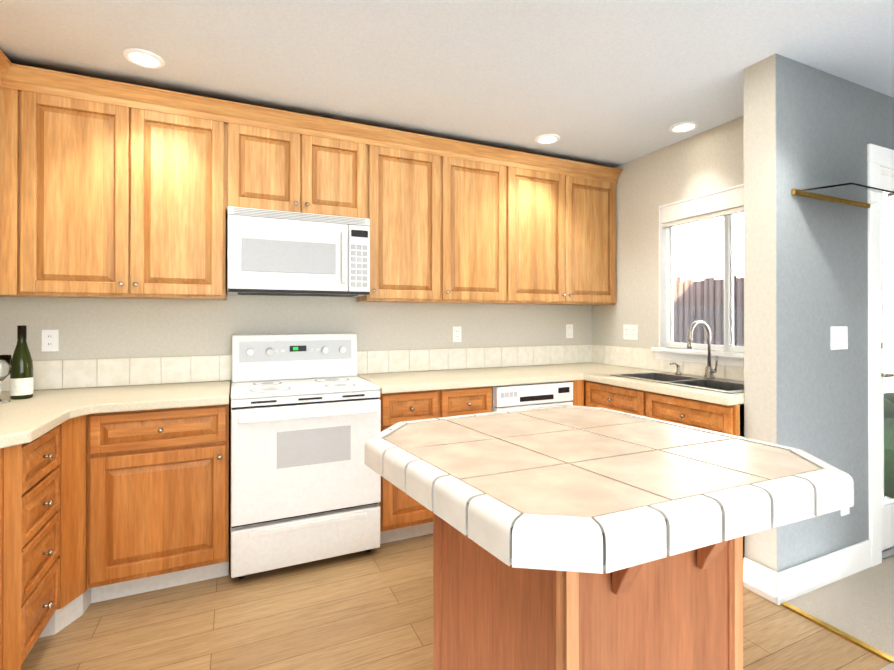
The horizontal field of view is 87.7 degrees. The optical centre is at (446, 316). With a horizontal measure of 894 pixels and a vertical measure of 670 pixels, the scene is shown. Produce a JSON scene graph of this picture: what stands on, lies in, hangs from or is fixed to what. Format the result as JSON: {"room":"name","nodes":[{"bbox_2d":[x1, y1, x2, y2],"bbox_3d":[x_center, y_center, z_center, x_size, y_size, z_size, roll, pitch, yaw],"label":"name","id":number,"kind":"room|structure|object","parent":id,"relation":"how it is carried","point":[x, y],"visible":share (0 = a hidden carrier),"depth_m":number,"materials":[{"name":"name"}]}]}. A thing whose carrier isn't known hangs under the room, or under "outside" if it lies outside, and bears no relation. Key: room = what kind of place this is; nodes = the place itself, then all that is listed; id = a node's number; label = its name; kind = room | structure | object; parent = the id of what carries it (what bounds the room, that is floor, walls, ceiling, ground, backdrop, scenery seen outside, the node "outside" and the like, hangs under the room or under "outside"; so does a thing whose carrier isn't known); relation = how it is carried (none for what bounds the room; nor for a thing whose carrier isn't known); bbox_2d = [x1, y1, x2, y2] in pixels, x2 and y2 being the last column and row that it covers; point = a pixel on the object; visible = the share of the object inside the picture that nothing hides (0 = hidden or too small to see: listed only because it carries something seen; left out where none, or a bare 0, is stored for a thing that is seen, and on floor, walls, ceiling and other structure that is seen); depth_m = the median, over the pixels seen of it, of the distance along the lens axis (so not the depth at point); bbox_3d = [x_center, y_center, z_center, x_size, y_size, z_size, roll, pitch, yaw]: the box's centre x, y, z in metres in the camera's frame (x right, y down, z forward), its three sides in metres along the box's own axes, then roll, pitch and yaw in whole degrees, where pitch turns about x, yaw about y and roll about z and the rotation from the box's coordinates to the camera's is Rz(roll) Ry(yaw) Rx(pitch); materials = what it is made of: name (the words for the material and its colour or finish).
{"room":"kitchen","nodes":[
{"label":"kitchen","id":0,"kind":"room"},
{"bbox_2d":[0,219,591,532],"bbox_3d":[-0.644,0.057,3.219,4.330,2.530,0.120,0,0,-24],"label":"wall","id":1,"kind":"structure","parent":0,"point":[88,328],"depth_m":2.90,"materials":[{"name":"paint"}]},
{"bbox_2d":[0,70,19,296],"bbox_3d":[-2.242,-0.603,2.232,0.358,1.000,0.367,0,0,-24],"label":"upper cabinet","id":2,"kind":"object","parent":1,"relation":"attached to","point":[9,84],"depth_m":2.19,"materials":[{"name":"brown wood"}]},
{"bbox_2d":[41,330,58,351],"bbox_3d":[-2.117,0.129,2.483,0.072,0.116,0.009,0,0,-24],"label":"electrical outlet","id":3,"kind":"object","parent":1,"relation":"attached to","point":[50,340],"visible":1,"depth_m":2.48,"materials":[{"name":"white paint"}]},
{"bbox_2d":[20,78,147,298],"bbox_3d":[-1.889,-0.602,2.429,0.568,1.000,0.298,0,0,-24],"label":"upper cabinet","id":4,"kind":"object","parent":1,"relation":"attached to","point":[113,189],"depth_m":2.31,"materials":[{"name":"brown wood"}]},
{"bbox_2d":[148,102,227,299],"bbox_3d":[-1.514,-0.601,2.598,0.508,1.000,0.298,0,0,-24],"label":"upper cabinet","id":5,"kind":"object","parent":1,"relation":"attached to","point":[188,146],"depth_m":2.49,"materials":[{"name":"brown wood"}]},
{"bbox_2d":[228,114,315,213],"bbox_3d":[-1.071,-0.848,2.799,0.463,0.505,0.298,0,0,-24],"label":"upper cabinet","id":6,"kind":"object","parent":1,"relation":"attached to","point":[272,165],"depth_m":2.67,"materials":[{"name":"brown wood"}]},
{"bbox_2d":[227,206,369,296],"bbox_3d":[-0.891,-0.358,2.807,0.776,0.459,0.428,0,0,-24],"label":"microwave","id":7,"kind":"object","parent":6,"relation":"attached to","point":[277,253],"visible":1,"depth_m":2.63,"materials":[{"name":"white plastic"}]},
{"bbox_2d":[1,344,588,391],"bbox_3d":[-0.615,0.313,3.154,4.086,0.158,0.017,0,0,-24],"label":"backsplash","id":8,"kind":"structure","parent":1,"relation":"attached to","point":[78,373],"depth_m":2.80,"materials":[{"name":"tile"}]},
{"bbox_2d":[316,130,371,221],"bbox_3d":[-0.764,-0.847,2.937,0.463,0.505,0.298,0,0,-24],"label":"upper cabinet","id":9,"kind":"object","parent":1,"relation":"attached to","point":[343,161],"depth_m":2.84,"materials":[{"name":"brown wood"}]},
{"bbox_2d":[357,138,455,302],"bbox_3d":[-0.293,-0.599,3.148,0.569,1.000,0.298,0,0,-24],"label":"upper cabinet","id":10,"kind":"object","parent":1,"relation":"attached to","point":[413,224],"depth_m":3.02,"materials":[{"name":"brown wood"}]},
{"bbox_2d":[453,326,460,341],"bbox_3d":[0.076,0.133,3.471,0.072,0.116,0.009,0,0,-24],"label":"electrical outlet","id":11,"kind":"object","parent":1,"relation":"attached to","point":[456,333],"visible":1,"depth_m":3.47,"materials":[{"name":"white paint"}]},
{"bbox_2d":[452,150,519,303],"bbox_3d":[0.136,-0.598,3.342,0.648,1.000,0.298,0,0,-24],"label":"upper cabinet","id":12,"kind":"object","parent":1,"relation":"attached to","point":[487,189],"depth_m":3.25,"materials":[{"name":"brown wood"}]},
{"bbox_2d":[520,162,575,304],"bbox_3d":[0.599,-0.597,3.551,0.645,1.000,0.298,0,0,-24],"label":"upper cabinet","id":13,"kind":"object","parent":1,"relation":"attached to","point":[547,193],"depth_m":3.46,"materials":[{"name":"brown wood"}]},
{"bbox_2d":[566,324,572,337],"bbox_3d":[1.028,0.124,3.901,0.072,0.116,0.009,0,0,-24],"label":"electrical outlet","id":14,"kind":"object","parent":1,"relation":"attached to","point":[569,330],"visible":1,"depth_m":3.90,"materials":[{"name":"white paint"}]},
{"bbox_2d":[576,170,617,304],"bbox_3d":[1.041,-0.597,3.750,0.576,1.000,0.298,0,0,-24],"label":"upper cabinet","id":15,"kind":"object","parent":1,"relation":"attached to","point":[595,193],"depth_m":3.64,"materials":[{"name":"brown wood"}]},
{"bbox_2d":[0,0,893,167],"bbox_3d":[1.986,-1.266,1.174,7.440,0.100,6.020,0,0,-24],"label":"ceiling","id":16,"kind":"structure","parent":0,"point":[611,83],"depth_m":2.16,"materials":[{"name":"paint"}]},
{"bbox_2d":[122,48,164,68],"bbox_3d":[-1.420,-1.206,2.183,0.168,0.011,0.168,0,0,-24],"label":"recessed light","id":17,"kind":"object","parent":16,"relation":"in","point":[143,58],"visible":1,"depth_m":2.18,"materials":[{"name":"white paint"}]},
{"bbox_2d":[535,134,559,143],"bbox_3d":[0.683,-1.202,3.164,0.168,0.011,0.168,0,0,-24],"label":"recessed light","id":18,"kind":"object","parent":16,"relation":"in","point":[547,139],"visible":1,"depth_m":3.15,"materials":[{"name":"white paint"}]},
{"bbox_2d":[669,121,698,132],"bbox_3d":[1.507,-1.203,2.965,0.168,0.011,0.168,0,0,-24],"label":"recessed light","id":19,"kind":"object","parent":16,"relation":"in","point":[686,126],"visible":1,"depth_m":2.96,"materials":[{"name":"white paint"}]},
{"bbox_2d":[21,533,889,669],"bbox_3d":[-0.151,1.367,2.120,4.330,0.100,2.520,0,0,-24],"label":"floor","id":20,"kind":"structure","parent":0,"point":[372,609],"depth_m":1.97,"materials":[{"name":"brown wood"}]},
{"bbox_2d":[0,445,19,669],"bbox_3d":[-1.600,0.870,1.150,0.645,0.888,0.644,0,0,-24],"label":"base cabinet","id":21,"kind":"object","parent":20,"relation":"on","point":[9,456],"depth_m":1.54,"materials":[{"name":"brown wood"}]},
{"bbox_2d":[20,422,63,669],"bbox_3d":[-1.786,0.871,1.616,0.601,0.888,0.439,0,0,-24],"label":"base cabinet","id":22,"kind":"object","parent":20,"relation":"on","point":[41,459],"depth_m":1.75,"materials":[{"name":"brown wood"}]},
{"bbox_2d":[64,415,87,627],"bbox_3d":[-2.017,0.874,2.140,0.698,0.888,0.708,0,0,-24],"label":"base cabinet","id":23,"kind":"object","parent":20,"relation":"on","point":[75,429],"depth_m":2.01,"materials":[{"name":"brown wood"}]},
{"bbox_2d":[0,386,115,448],"bbox_3d":[-1.799,0.407,1.648,0.690,0.041,1.789,0,0,-24],"label":"countertop","id":24,"kind":"structure","parent":23,"relation":"on","point":[39,413],"depth_m":1.92,"materials":[{"name":"laminate"}]},
{"bbox_2d":[0,355,12,402],"bbox_3d":[-2.018,0.282,2.103,0.082,0.212,0.082,0,0,-24],"label":"wine glass","id":25,"kind":"object","parent":24,"relation":"on","point":[6,365],"visible":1,"depth_m":2.10,"materials":[{"name":"clear glass"}]},
{"bbox_2d":[10,325,33,399],"bbox_3d":[-2.019,0.216,2.211,0.084,0.345,0.084,0,0,-24],"label":"wine bottle","id":26,"kind":"object","parent":24,"relation":"on","point":[21,381],"visible":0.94,"depth_m":2.19,"materials":[{"name":"green glass"}]},
{"bbox_2d":[80,381,230,415],"bbox_3d":[-1.437,0.410,2.392,0.582,0.041,0.729,0,0,-24],"label":"countertop","id":27,"kind":"structure","parent":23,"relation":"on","point":[195,394],"depth_m":2.26,"materials":[{"name":"laminate"}]},
{"bbox_2d":[88,399,229,606],"bbox_3d":[-1.496,0.875,2.436,0.648,0.888,0.598,0,0,-24],"label":"base cabinet","id":28,"kind":"object","parent":20,"relation":"on","point":[97,507],"depth_m":2.18,"materials":[{"name":"brown wood"}]},
{"bbox_2d":[230,333,380,578],"bbox_3d":[-0.821,0.716,2.666,0.756,1.208,0.678,0,0,-24],"label":"range","id":29,"kind":"object","parent":20,"relation":"on","point":[305,484],"visible":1,"depth_m":2.43,"materials":[{"name":"white metal"}]},
{"bbox_2d":[379,389,454,543],"bbox_3d":[-0.296,0.877,2.976,0.436,0.888,0.598,0,0,-24],"label":"base cabinet","id":30,"kind":"object","parent":20,"relation":"on","point":[403,515],"depth_m":2.69,"materials":[{"name":"brown wood"}]},
{"bbox_2d":[455,386,491,415],"bbox_3d":[-0.028,0.877,3.097,0.436,0.888,0.598,0,0,-24],"label":"base cabinet","id":31,"kind":"object","parent":20,"relation":"on","point":[475,400],"depth_m":2.86,"materials":[{"name":"brown wood"}]},
{"bbox_2d":[492,381,572,411],"bbox_3d":[0.468,0.882,3.274,0.601,0.881,0.567,0,0,-24],"label":"dishwasher","id":32,"kind":"object","parent":20,"relation":"on","point":[515,397],"visible":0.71,"depth_m":3.00,"materials":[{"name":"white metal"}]},
{"bbox_2d":[364,405,853,669],"bbox_3d":[0.380,0.850,1.434,1.142,0.930,1.047,0,0,-24],"label":"kitchen island","id":33,"kind":"object","parent":20,"relation":"on","point":[569,537],"visible":1,"depth_m":1.16,"materials":[{"name":"beige tile"}]},
{"bbox_2d":[570,380,650,417],"bbox_3d":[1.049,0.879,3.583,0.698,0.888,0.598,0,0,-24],"label":"base cabinet","id":34,"kind":"object","parent":20,"relation":"on","point":[585,393],"depth_m":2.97,"materials":[{"name":"brown wood"}]},
{"bbox_2d":[358,363,655,393],"bbox_3d":[0.442,0.414,3.292,2.046,0.041,0.633,0,0,-24],"label":"countertop","id":35,"kind":"structure","parent":34,"relation":"on","point":[396,382],"depth_m":3.08,"materials":[{"name":"laminate"}]},
{"bbox_2d":[728,393,743,405],"bbox_3d":[1.643,0.410,2.408,0.390,0.041,0.076,0,0,-24],"label":"countertop","id":36,"kind":"structure","parent":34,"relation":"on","point":[736,398],"depth_m":2.26,"materials":[{"name":"laminate"}]},
{"bbox_2d":[610,371,743,423],"bbox_3d":[1.456,0.474,2.804,0.450,0.181,0.830,0,0,-24],"label":"sink","id":37,"kind":"object","parent":36,"relation":"in","point":[717,385],"visible":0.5,"depth_m":2.80,"materials":[{"name":"metal"}]},
{"bbox_2d":[670,320,717,378],"bbox_3d":[1.514,0.203,2.921,0.219,0.362,0.316,0,0,-24],"label":"faucet","id":38,"kind":"object","parent":37,"relation":"on","point":[709,370],"visible":1,"depth_m":2.86,"materials":[{"name":"silver metal"}]},
{"bbox_2d":[781,602,893,662],"bbox_3d":[1.623,1.312,1.943,0.034,0.010,0.412,0,0,-24],"label":"trim","id":39,"kind":"structure","parent":20,"relation":"on","point":[858,642],"depth_m":1.92,"materials":[{"name":"gold metal"}]},
{"bbox_2d":[592,116,743,436],"bbox_3d":[1.641,0.057,3.273,0.120,2.530,1.660,0,0,-24],"label":"wall","id":40,"kind":"structure","parent":0,"point":[702,163],"depth_m":3.44,"materials":[{"name":"paint"}]},
{"bbox_2d":[623,325,629,339],"bbox_3d":[1.404,0.123,3.638,0.009,0.116,0.072,0,0,-24],"label":"electrical outlet","id":41,"kind":"object","parent":40,"relation":"attached to","point":[626,332],"visible":1,"depth_m":3.64,"materials":[{"name":"white paint"}]},
{"bbox_2d":[630,325,637,339],"bbox_3d":[1.434,0.123,3.572,0.009,0.116,0.072,0,0,-24],"label":"electrical outlet","id":42,"kind":"object","parent":40,"relation":"attached to","point":[633,332],"visible":1,"depth_m":3.57,"materials":[{"name":"white paint"}]},
{"bbox_2d":[589,344,743,380],"bbox_3d":[1.574,0.313,3.224,0.036,0.158,1.620,0,0,-24],"label":"backsplash","id":43,"kind":"structure","parent":40,"relation":"attached to","point":[634,357],"depth_m":3.45,"materials":[{"name":"tile"}]},
{"bbox_2d":[651,184,743,366],"bbox_3d":[1.758,-0.247,2.954,0.170,1.105,1.000,0,0,-24],"label":"window","id":44,"kind":"structure","parent":40,"relation":"in","point":[701,270],"depth_m":3.12,"materials":[{"name":"white paint"}]},
{"bbox_2d":[661,186,743,227],"bbox_3d":[1.750,-0.712,2.952,0.046,0.146,0.912,0,0,-24],"label":"blind valance","id":45,"kind":"object","parent":44,"relation":"attached to","point":[724,203],"visible":0.6,"depth_m":3.05,"materials":[{"name":"fabric"}]},
{"bbox_2d":[743,54,893,571],"bbox_3d":[3.148,0.056,2.959,3.650,2.530,0.150,0,0,-24],"label":"wall","id":46,"kind":"structure","parent":0,"point":[806,275],"depth_m":2.25,"materials":[{"name":"paint"}]},
{"bbox_2d":[743,540,870,604],"bbox_3d":[3.144,1.248,2.946,3.663,0.145,0.163,0,0,-24],"label":"baseboard","id":47,"kind":"structure","parent":46,"relation":"attached to","point":[782,586],"depth_m":2.23,"materials":[{"name":"white paint"}]},
{"bbox_2d":[831,326,839,349],"bbox_3d":[1.942,0.108,2.327,0.072,0.116,0.009,0,0,-24],"label":"light switch","id":48,"kind":"object","parent":46,"relation":"attached to","point":[835,337],"visible":1,"depth_m":2.32,"materials":[{"name":"white paint"}]},
{"bbox_2d":[791,183,893,207],"bbox_3d":[1.958,-0.628,2.232,0.660,0.116,0.200,0,0,-24],"label":"glass shelf","id":49,"kind":"object","parent":46,"relation":"attached to","point":[857,195],"visible":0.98,"depth_m":2.21,"materials":[{"name":"clear glass"}]},
{"bbox_2d":[839,326,847,348],"bbox_3d":[2.007,0.108,2.357,0.072,0.116,0.009,0,0,-24],"label":"light switch","id":50,"kind":"object","parent":46,"relation":"attached to","point":[843,337],"visible":1,"depth_m":2.35,"materials":[{"name":"white paint"}]},
{"bbox_2d":[841,507,849,515],"bbox_3d":[2.018,0.949,2.358,0.072,0.116,0.009,0,0,-24],"label":"outlet","id":51,"kind":"object","parent":46,"relation":"attached to","point":[845,511],"visible":0.19,"depth_m":2.35,"materials":[{"name":"white paint"}]},
{"bbox_2d":[867,144,893,566],"bbox_3d":[2.704,0.205,2.750,1.120,2.230,0.166,0,0,-24],"label":"door frame","id":52,"kind":"structure","parent":46,"relation":"attached to","point":[878,157],"depth_m":2.46,"materials":[{"name":"white paint"}]},
{"bbox_2d":[880,174,893,550],"bbox_3d":[2.719,0.255,2.717,0.888,2.098,0.107,0,0,-24],"label":"patio door","id":53,"kind":"structure","parent":46,"relation":"in","point":[887,334],"depth_m":2.65,"materials":[{"name":"white paint"}]},
{"bbox_2d":[786,555,893,669],"bbox_3d":[2.362,1.357,0.329,7.440,0.106,3.990,0,0,-24],"label":"floor carpet","id":54,"kind":"object","parent":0,"point":[859,605],"depth_m":2.12,"materials":[{"name":"beige carpet"}]}
]}

